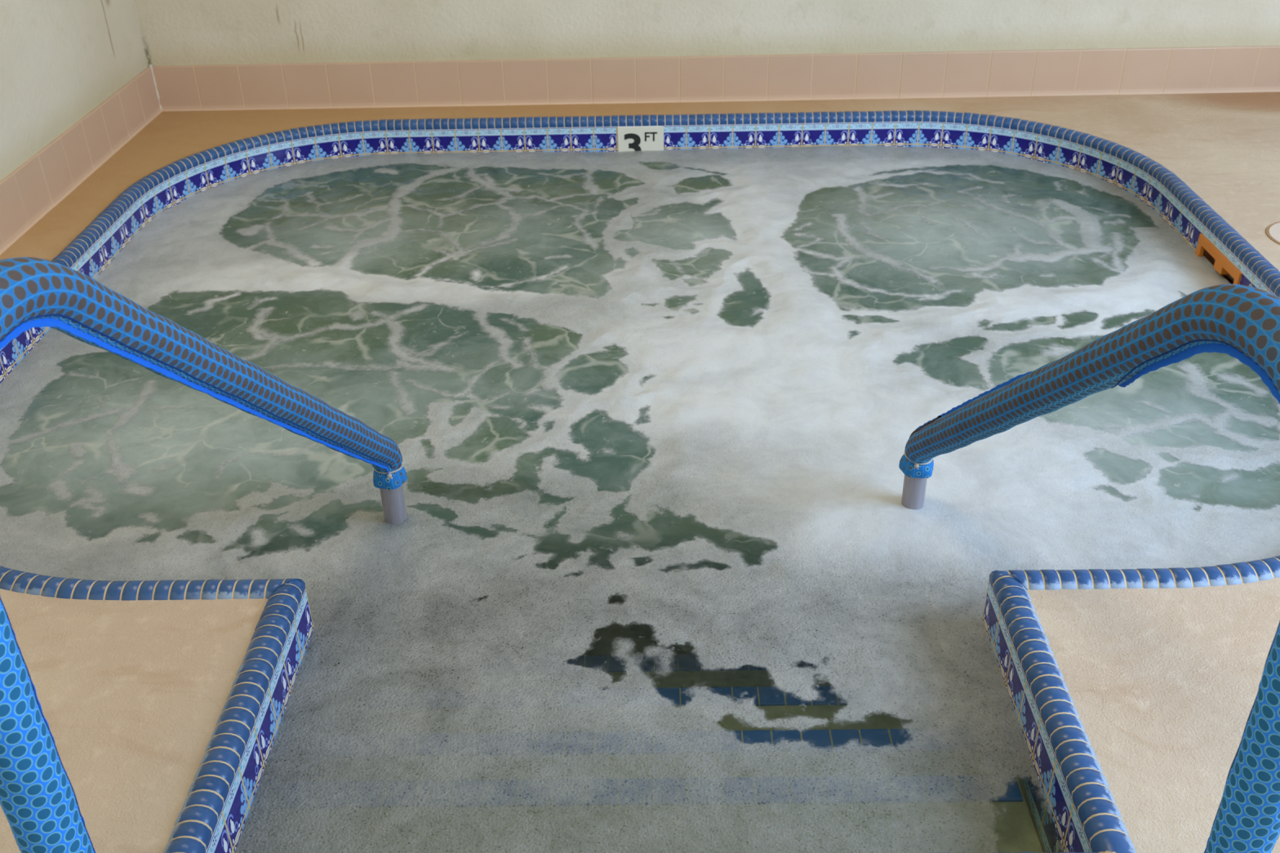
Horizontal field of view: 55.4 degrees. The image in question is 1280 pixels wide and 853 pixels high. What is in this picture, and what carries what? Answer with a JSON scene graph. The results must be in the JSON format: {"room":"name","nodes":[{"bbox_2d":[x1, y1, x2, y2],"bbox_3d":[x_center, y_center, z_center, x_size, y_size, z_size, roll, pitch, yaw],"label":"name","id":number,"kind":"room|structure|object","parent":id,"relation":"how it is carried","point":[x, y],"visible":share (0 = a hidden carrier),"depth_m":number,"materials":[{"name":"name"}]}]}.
{"room":"indoor hot tub","nodes":[
{"label":"indoor hot tub","id":0,"kind":"room"},
{"bbox_2d":[0,0,148,181],"bbox_3d":[-1.793,-0.826,1.288,0.120,2.750,5.440,-1,31,1],"label":"wall","id":1,"kind":"structure","parent":0,"point":[60,60],"depth_m":3.56,"materials":[{"name":"paint"}]},
{"bbox_2d":[0,66,162,254],"bbox_3d":[-1.700,0.096,2.168,0.016,0.155,4.880,-1,31,1],"label":"baseboard","id":2,"kind":"structure","parent":1,"relation":"attached to","point":[42,182],"depth_m":3.63,"materials":[{"name":"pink tile"}]},
{"bbox_2d":[0,91,1279,852],"bbox_3d":[0.963,0.318,1.970,5.340,0.120,5.440,-1,31,1],"label":"floor","id":3,"kind":"structure","parent":0,"point":[1162,684],"depth_m":1.87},
{"bbox_2d":[0,257,424,852],"bbox_3d":[-0.547,0.189,1.743,0.065,1.217,1.106,3,32,7],"label":"handrail","id":4,"kind":"object","parent":3,"relation":"on","point":[38,802],"visible":0.96,"depth_m":1.27,"materials":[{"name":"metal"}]},
{"bbox_2d":[0,110,1279,852],"bbox_3d":[0.021,0.144,3.044,3.094,0.934,3.094,-1,31,1],"label":"hot tub","id":5,"kind":"object","parent":3,"relation":"in","point":[1086,818],"visible":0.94,"depth_m":2.39,"materials":[{"name":"blue tile"}]},
{"bbox_2d":[0,153,1279,558],"bbox_3d":[0.006,-0.150,2.855,3.020,0.016,3.020,-1,31,1],"label":"water","id":6,"kind":"object","parent":5,"relation":"in","point":[206,432],"visible":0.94,"depth_m":2.92,"materials":[{"name":"green liquid"}]},
{"bbox_2d":[0,145,1279,852],"bbox_3d":[0.016,-0.158,2.861,3.015,0.018,3.015,-1,31,1],"label":"foam","id":7,"kind":"object","parent":6,"relation":"on","point":[790,429],"visible":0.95,"depth_m":2.25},
{"bbox_2d":[617,126,663,151],"bbox_3d":[0.003,-0.941,4.136,0.155,0.156,0.009,-1,31,1],"label":"depth marker","id":8,"kind":"object","parent":5,"relation":"attached to","point":[629,138],"visible":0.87,"depth_m":4.11,"materials":[{"name":"white tile"}]},
{"bbox_2d":[264,551,1045,852],"bbox_3d":[0.023,0.223,3.092,2.996,0.748,2.996,-1,31,1],"label":"steps","id":9,"kind":"structure","parent":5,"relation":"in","point":[1016,824],"depth_m":2.37,"materials":[{"name":"paint"}]},
{"bbox_2d":[1195,233,1242,284],"bbox_3d":[1.631,-0.398,3.206,0.246,0.132,0.261,-1,31,1],"label":"skimmer","id":10,"kind":"object","parent":5,"relation":"attached to","point":[1205,247],"visible":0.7,"depth_m":3.19,"materials":[{"name":"orange plastic"}]},
{"bbox_2d":[889,284,1279,852],"bbox_3d":[0.599,0.188,1.781,0.070,1.119,1.067,-6,32,-7],"label":"handrail","id":11,"kind":"object","parent":3,"relation":"on","point":[1242,322],"visible":0.95,"depth_m":1.34,"materials":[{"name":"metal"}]},
{"bbox_2d":[1265,221,1279,244],"bbox_3d":[1.742,-0.488,3.143,0.237,0.003,0.237,-1,31,1],"label":"lid","id":12,"kind":"object","parent":3,"relation":"on","point":[1273,229],"visible":1,"depth_m":3.17,"materials":[{"name":"white plastic"}]},
{"bbox_2d":[134,0,1279,66],"bbox_3d":[0.891,-2.312,3.621,5.460,2.750,0.120,-1,31,1],"label":"wall","id":13,"kind":"structure","parent":0,"point":[175,32],"depth_m":4.14,"materials":[{"name":"paint"}]},
{"bbox_2d":[147,63,161,110],"bbox_3d":[-1.688,-1.180,4.247,0.017,0.161,0.011,-13,33,-18],"label":"trim","id":14,"kind":"structure","parent":13,"relation":"attached to","point":[149,65],"depth_m":4.24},
{"bbox_2d":[152,45,1279,111],"bbox_3d":[0.899,-1.213,4.214,5.185,0.155,0.016,-1,31,1],"label":"baseboard","id":15,"kind":"structure","parent":13,"relation":"attached to","point":[1246,68],"depth_m":4.22,"materials":[{"name":"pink tile"}]}
]}

